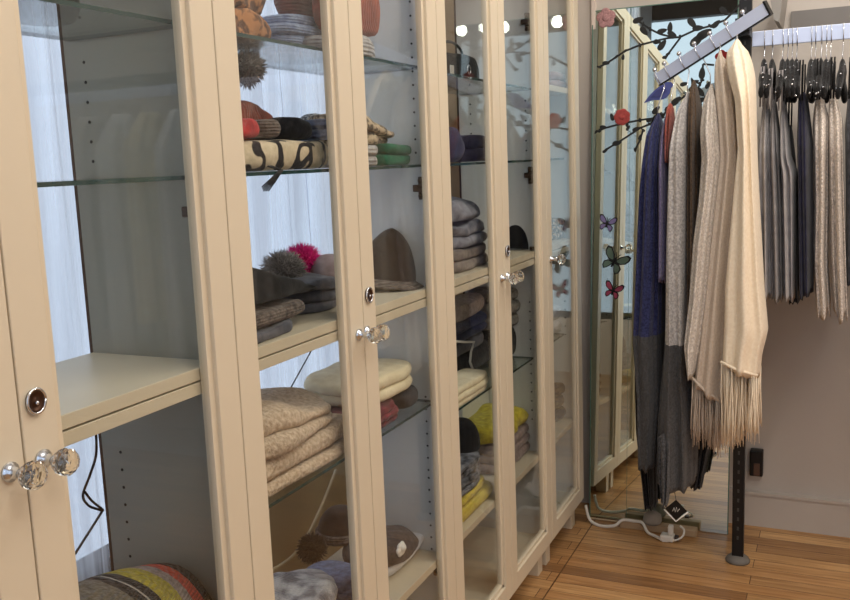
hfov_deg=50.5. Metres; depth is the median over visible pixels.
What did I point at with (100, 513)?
power cable
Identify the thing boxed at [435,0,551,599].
display cabinet
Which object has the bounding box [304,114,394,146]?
scarf
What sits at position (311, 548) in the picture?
pompom
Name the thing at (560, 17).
display cabinet
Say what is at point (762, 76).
hanger
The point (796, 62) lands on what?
hanger
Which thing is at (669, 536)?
power adapter
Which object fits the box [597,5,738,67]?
decal
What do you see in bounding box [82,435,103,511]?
power cable
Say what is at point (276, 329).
scarf
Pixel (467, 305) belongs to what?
sweater
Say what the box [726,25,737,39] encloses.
clothes hanger
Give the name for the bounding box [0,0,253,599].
display cabinet
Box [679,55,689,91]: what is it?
clothes hanger
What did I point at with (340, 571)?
scarf
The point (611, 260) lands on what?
decal
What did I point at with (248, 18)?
knit hat
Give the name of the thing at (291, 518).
wall
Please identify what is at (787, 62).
hanger
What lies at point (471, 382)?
sweater
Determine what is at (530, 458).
shelf
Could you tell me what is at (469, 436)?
knit hat
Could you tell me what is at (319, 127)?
knit hat
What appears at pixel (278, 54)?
glass shelf
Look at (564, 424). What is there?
shelf
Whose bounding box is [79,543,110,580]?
window
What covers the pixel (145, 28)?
glass shelf
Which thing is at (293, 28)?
scarf
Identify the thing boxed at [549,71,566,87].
sweater
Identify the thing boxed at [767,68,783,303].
camisole
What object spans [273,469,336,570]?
power cable
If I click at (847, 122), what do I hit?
tank
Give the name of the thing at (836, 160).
lace top
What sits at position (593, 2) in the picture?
trim
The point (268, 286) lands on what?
hat
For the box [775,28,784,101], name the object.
hanger
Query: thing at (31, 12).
pouch
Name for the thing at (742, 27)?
rail
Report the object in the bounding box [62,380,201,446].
shelf
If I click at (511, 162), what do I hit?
glass shelf
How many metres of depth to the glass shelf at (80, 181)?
1.34 m
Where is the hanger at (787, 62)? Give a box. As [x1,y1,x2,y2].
[784,27,790,101]
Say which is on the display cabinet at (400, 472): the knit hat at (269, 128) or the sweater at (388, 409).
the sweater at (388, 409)
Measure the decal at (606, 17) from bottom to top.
0.069 m
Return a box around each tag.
[450,65,453,73]
[664,492,687,521]
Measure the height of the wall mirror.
1.842 m
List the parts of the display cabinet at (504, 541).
door, panel, panel, knob, knob, door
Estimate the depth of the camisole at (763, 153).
2.63 m
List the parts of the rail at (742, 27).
mounting plate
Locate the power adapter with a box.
[660,524,678,541]
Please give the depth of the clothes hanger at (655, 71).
2.84 m
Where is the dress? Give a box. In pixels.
[785,96,802,304]
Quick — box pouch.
[18,0,79,26]
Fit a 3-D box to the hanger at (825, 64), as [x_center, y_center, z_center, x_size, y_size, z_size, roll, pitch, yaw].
[1.168,-0.691,2.627,0.022,0.221,0.325,2,10,25]
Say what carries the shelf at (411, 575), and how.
attached to the display cabinet at (400, 472)
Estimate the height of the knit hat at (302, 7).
0.060 m
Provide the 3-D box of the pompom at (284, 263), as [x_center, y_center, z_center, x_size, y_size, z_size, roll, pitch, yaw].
[-0.287,-0.054,1.826,0.109,0.109,0.110,2,10,25]
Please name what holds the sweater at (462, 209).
on the sweater at (466, 233)
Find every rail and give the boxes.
[652,0,772,85]
[752,0,849,46]
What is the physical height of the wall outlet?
0.095 m
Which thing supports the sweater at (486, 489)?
on the display cabinet at (504, 541)
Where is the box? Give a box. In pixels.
[459,366,488,417]
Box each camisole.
[758,66,770,300]
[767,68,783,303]
[778,70,797,302]
[797,60,813,298]
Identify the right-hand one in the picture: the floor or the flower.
the floor
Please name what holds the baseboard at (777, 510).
attached to the wall at (804, 434)
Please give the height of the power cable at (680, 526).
0.047 m
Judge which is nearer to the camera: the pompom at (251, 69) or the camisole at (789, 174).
the pompom at (251, 69)
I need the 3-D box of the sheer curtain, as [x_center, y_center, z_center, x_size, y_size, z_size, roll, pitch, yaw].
[-0.407,-0.764,1.926,0.045,2.465,1.232,2,10,25]
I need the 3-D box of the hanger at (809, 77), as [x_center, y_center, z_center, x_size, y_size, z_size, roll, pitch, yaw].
[1.131,-0.694,2.643,0.021,0.218,0.353,2,10,24]
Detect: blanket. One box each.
[261,387,331,460]
[266,413,342,481]
[267,437,343,497]
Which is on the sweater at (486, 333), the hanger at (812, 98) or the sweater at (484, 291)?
the sweater at (484, 291)
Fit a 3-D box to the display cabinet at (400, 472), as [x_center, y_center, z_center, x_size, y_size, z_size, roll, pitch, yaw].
[-0.221,0.079,1.780,0.329,2.000,0.798,2,10,25]
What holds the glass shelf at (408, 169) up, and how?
attached to the display cabinet at (400, 472)
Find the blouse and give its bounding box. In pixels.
[690,428,711,490]
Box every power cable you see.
[75,511,103,554]
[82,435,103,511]
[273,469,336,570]
[291,351,311,386]
[584,505,660,539]
[590,517,617,521]
[662,525,684,541]
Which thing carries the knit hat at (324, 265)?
on the sweater at (323, 298)
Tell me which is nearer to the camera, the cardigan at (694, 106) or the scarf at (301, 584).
the scarf at (301, 584)
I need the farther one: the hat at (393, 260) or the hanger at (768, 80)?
the hanger at (768, 80)
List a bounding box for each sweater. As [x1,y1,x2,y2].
[285,272,335,314]
[304,358,411,406]
[331,398,397,428]
[391,385,417,408]
[451,196,479,221]
[452,218,486,248]
[453,242,487,272]
[455,292,483,322]
[456,311,486,343]
[456,331,483,356]
[457,339,490,370]
[457,368,487,407]
[462,475,483,505]
[462,480,492,522]
[468,286,520,329]
[478,423,529,474]
[482,327,515,358]
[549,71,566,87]
[551,218,564,239]
[553,305,561,332]
[554,382,565,421]
[658,116,668,282]
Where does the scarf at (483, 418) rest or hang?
on the sweater at (521, 437)
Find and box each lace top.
[813,58,830,320]
[828,57,847,324]
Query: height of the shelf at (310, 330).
0.018 m
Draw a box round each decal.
[594,106,664,152]
[596,8,614,27]
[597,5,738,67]
[600,214,617,231]
[602,245,630,273]
[605,280,623,298]
[614,109,629,124]
[644,82,672,102]
[662,63,713,115]
[715,50,726,58]
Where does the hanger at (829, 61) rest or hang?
hanging from the hanging rail at (779, 7)
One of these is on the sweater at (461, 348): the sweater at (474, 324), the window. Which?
the sweater at (474, 324)
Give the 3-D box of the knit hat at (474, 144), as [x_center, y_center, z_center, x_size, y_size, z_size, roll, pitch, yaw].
[0.103,-0.424,2.528,0.156,0.072,0.206,2,10,25]
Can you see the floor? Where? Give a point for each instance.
(588, 561)
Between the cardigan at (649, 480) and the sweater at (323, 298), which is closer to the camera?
the sweater at (323, 298)
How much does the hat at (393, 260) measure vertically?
0.146 m
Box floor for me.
[510,502,849,599]
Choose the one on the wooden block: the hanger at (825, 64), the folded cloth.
the folded cloth
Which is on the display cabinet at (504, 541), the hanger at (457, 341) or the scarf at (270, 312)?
the hanger at (457, 341)
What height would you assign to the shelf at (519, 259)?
0.018 m
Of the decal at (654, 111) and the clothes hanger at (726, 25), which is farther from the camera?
the decal at (654, 111)
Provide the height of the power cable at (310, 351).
0.237 m
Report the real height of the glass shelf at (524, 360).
0.006 m
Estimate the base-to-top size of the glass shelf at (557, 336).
0.006 m
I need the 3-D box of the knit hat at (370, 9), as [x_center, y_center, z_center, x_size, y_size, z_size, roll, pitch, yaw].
[-0.160,-0.609,1.851,0.080,0.121,0.178,2,10,25]
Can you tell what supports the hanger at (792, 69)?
hanging from the hanging rail at (779, 7)
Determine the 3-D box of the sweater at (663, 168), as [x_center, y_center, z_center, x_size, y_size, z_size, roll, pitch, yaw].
[0.764,-0.323,2.848,0.030,0.525,0.270,2,10,25]
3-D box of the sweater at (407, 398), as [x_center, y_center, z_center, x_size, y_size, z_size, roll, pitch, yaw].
[-0.090,0.221,2.091,0.153,0.047,0.101,2,10,25]
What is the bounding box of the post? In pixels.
[725,0,752,565]
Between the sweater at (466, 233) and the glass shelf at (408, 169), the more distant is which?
the sweater at (466, 233)
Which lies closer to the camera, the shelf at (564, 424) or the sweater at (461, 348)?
the sweater at (461, 348)
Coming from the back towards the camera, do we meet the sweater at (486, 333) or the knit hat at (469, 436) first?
the sweater at (486, 333)
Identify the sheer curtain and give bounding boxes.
[20,0,338,581]
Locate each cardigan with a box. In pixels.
[633,113,665,473]
[635,115,657,510]
[657,91,697,493]
[684,83,719,379]
[687,80,701,313]
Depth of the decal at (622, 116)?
3.19 m
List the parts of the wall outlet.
plate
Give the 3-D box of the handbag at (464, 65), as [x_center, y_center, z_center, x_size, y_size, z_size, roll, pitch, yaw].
[0.075,-0.671,2.552,0.107,0.124,0.284,2,10,25]
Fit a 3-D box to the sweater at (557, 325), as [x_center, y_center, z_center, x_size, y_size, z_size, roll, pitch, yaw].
[0.438,0.057,3.285,0.161,0.106,0.240,2,10,25]
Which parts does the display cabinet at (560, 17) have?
knob, panel, panel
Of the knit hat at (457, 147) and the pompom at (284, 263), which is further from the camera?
the knit hat at (457, 147)
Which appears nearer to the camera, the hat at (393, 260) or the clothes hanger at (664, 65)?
the hat at (393, 260)
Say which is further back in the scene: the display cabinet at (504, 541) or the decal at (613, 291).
the decal at (613, 291)
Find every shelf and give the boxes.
[21,0,172,40]
[37,175,184,187]
[55,352,200,429]
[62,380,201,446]
[236,32,416,75]
[246,164,420,175]
[258,286,425,357]
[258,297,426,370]
[269,399,430,507]
[327,546,436,599]
[447,73,530,94]
[450,159,532,165]
[454,250,533,286]
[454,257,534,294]
[459,356,532,409]
[462,450,538,539]
[549,85,567,95]
[552,238,569,250]
[552,244,569,256]
[553,333,563,341]
[555,417,572,443]
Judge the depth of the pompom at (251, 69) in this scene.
1.60 m
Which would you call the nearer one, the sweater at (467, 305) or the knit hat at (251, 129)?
the knit hat at (251, 129)
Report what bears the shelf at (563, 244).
attached to the display cabinet at (560, 17)
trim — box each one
[591,0,595,28]
[791,6,849,27]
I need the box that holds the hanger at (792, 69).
[790,27,795,102]
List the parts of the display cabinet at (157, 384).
door, knob, knob, panel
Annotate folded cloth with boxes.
[642,510,661,525]
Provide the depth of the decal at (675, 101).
3.08 m
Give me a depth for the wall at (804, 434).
3.13 m
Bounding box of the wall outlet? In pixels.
[749,448,763,476]
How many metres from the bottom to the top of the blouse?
0.604 m
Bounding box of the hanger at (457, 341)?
[456,340,474,368]
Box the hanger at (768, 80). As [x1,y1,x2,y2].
[763,29,777,101]
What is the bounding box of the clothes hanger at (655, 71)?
[654,71,664,113]
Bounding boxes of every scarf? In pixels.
[244,140,327,191]
[255,298,304,328]
[256,319,292,343]
[262,14,321,43]
[273,569,337,599]
[302,35,374,57]
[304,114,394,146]
[306,560,351,599]
[322,145,377,167]
[375,143,411,165]
[460,450,480,496]
[468,403,528,444]
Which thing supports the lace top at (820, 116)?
hanging from the hanger at (819, 77)
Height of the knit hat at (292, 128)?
0.040 m
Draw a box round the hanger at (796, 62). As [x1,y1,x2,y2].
[791,27,800,102]
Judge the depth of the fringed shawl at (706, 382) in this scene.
2.66 m
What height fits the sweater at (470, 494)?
0.022 m
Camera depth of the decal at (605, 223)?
3.25 m
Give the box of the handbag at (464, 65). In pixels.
[446,40,478,77]
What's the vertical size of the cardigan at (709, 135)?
0.878 m
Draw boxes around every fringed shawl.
[690,50,737,458]
[720,39,767,453]
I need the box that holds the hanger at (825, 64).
[820,24,829,103]
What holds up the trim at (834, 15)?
attached to the wall at (804, 434)
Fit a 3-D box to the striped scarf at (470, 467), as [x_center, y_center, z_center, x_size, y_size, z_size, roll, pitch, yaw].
[0.067,0.469,2.437,0.135,0.083,0.271,2,10,25]
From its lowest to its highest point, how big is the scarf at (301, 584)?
0.144 m
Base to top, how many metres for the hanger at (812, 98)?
0.218 m
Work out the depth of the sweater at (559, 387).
3.22 m
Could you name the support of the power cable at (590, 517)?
on the floor
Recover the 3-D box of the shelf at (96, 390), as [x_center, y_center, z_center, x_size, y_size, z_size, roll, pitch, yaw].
[-0.584,0.157,1.069,0.251,0.018,0.770,2,10,25]
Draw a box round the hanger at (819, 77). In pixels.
[815,24,823,98]
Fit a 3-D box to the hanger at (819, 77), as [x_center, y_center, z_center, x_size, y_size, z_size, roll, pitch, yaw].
[1.156,-0.692,2.633,0.022,0.220,0.357,2,10,26]
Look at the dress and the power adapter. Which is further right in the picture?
the dress
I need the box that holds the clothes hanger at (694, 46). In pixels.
[694,46,710,84]
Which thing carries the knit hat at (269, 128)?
on the patterned scarf at (260, 155)
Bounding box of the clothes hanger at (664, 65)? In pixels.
[664,65,674,102]
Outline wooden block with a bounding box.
[620,517,697,537]
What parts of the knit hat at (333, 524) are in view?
crown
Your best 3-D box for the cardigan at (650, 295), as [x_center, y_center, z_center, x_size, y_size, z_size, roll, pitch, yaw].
[0.738,-0.026,2.946,0.098,1.144,0.292,2,10,25]
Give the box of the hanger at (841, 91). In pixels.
[835,23,847,103]
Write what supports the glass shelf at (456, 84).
attached to the display cabinet at (504, 541)
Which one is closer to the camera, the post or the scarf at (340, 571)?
the scarf at (340, 571)
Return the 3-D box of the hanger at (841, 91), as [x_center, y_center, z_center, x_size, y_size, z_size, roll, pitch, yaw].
[1.210,-0.689,2.614,0.022,0.224,0.309,2,10,27]
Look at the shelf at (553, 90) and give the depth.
2.99 m
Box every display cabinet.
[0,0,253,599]
[211,0,456,599]
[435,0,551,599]
[542,0,583,564]
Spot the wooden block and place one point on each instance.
(690, 531)
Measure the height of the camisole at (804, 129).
0.684 m
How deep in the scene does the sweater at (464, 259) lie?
2.36 m
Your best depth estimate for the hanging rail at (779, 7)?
2.66 m
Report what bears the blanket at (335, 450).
on the display cabinet at (400, 472)
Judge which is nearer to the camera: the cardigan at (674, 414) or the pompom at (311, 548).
the pompom at (311, 548)
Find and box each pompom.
[238,52,266,91]
[259,248,307,277]
[286,241,320,272]
[295,531,328,564]
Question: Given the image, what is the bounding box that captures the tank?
[845,57,849,285]
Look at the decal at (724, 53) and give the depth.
3.03 m
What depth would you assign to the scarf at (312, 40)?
1.83 m
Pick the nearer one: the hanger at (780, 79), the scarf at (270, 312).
the scarf at (270, 312)
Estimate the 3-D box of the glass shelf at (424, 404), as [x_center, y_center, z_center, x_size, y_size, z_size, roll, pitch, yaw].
[-0.239,0.295,1.825,0.232,0.006,0.766,2,10,25]
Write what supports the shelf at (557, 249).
attached to the display cabinet at (560, 17)
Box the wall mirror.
[589,0,738,534]
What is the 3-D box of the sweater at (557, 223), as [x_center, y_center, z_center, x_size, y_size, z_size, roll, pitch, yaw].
[0.413,-0.256,3.193,0.174,0.072,0.232,2,10,25]
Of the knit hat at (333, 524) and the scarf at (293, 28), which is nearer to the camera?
the scarf at (293, 28)
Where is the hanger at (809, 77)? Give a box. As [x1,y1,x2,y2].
[806,25,813,102]
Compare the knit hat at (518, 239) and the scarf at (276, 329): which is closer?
the scarf at (276, 329)
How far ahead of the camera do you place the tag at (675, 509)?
2.86 m
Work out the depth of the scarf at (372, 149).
1.84 m
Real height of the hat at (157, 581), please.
0.253 m
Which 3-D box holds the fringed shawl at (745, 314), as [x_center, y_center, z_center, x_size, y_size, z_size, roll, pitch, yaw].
[0.937,-0.143,2.632,0.128,1.205,0.222,1,9,22]
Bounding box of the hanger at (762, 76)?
[758,30,767,97]
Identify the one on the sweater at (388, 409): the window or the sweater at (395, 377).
the sweater at (395, 377)
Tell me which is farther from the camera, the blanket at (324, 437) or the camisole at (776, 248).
the camisole at (776, 248)
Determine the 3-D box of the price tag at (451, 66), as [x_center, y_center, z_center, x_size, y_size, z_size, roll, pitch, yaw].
[0.072,-0.605,2.404,0.002,0.040,0.024,2,10,25]
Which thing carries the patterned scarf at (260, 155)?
on the display cabinet at (400, 472)
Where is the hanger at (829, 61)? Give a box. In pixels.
[824,24,835,98]
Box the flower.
[396,541,405,556]
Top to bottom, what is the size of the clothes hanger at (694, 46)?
0.136 m
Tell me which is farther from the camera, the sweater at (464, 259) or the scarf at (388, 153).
the sweater at (464, 259)
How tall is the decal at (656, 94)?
0.067 m
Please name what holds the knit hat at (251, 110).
on the patterned scarf at (260, 155)
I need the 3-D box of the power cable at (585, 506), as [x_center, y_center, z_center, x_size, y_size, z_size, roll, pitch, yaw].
[0.717,0.793,3.242,0.302,0.070,0.058,4,11,37]
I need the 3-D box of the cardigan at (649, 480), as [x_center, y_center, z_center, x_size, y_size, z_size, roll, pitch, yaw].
[0.767,0.062,3.127,0.078,1.368,0.125,2,10,25]
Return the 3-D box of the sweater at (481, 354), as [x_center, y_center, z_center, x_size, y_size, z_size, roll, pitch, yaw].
[0.105,0.177,2.699,0.105,0.073,0.371,2,10,25]
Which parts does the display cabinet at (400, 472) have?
door, knob, knob, panel, door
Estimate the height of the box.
0.270 m
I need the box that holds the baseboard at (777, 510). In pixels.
[729,487,849,537]
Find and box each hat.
[78,563,211,599]
[234,0,271,38]
[241,100,272,139]
[242,118,259,137]
[247,119,280,138]
[252,267,317,304]
[256,117,311,139]
[274,0,312,16]
[294,119,326,140]
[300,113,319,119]
[310,254,334,276]
[315,504,348,546]
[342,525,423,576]
[372,228,423,290]
[449,127,464,161]
[457,135,484,161]
[459,417,479,452]
[509,225,528,248]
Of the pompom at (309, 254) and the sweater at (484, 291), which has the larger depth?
the sweater at (484, 291)
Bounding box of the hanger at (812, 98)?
[809,25,816,102]
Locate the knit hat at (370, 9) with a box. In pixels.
[312,0,379,36]
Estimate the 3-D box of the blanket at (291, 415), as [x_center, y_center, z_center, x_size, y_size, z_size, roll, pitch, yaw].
[-0.315,0.212,1.639,0.244,0.086,0.406,2,10,25]
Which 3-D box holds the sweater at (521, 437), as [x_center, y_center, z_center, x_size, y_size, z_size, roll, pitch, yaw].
[0.235,0.452,2.841,0.149,0.094,0.327,2,10,25]
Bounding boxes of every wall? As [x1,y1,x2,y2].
[268,0,462,572]
[578,0,849,502]

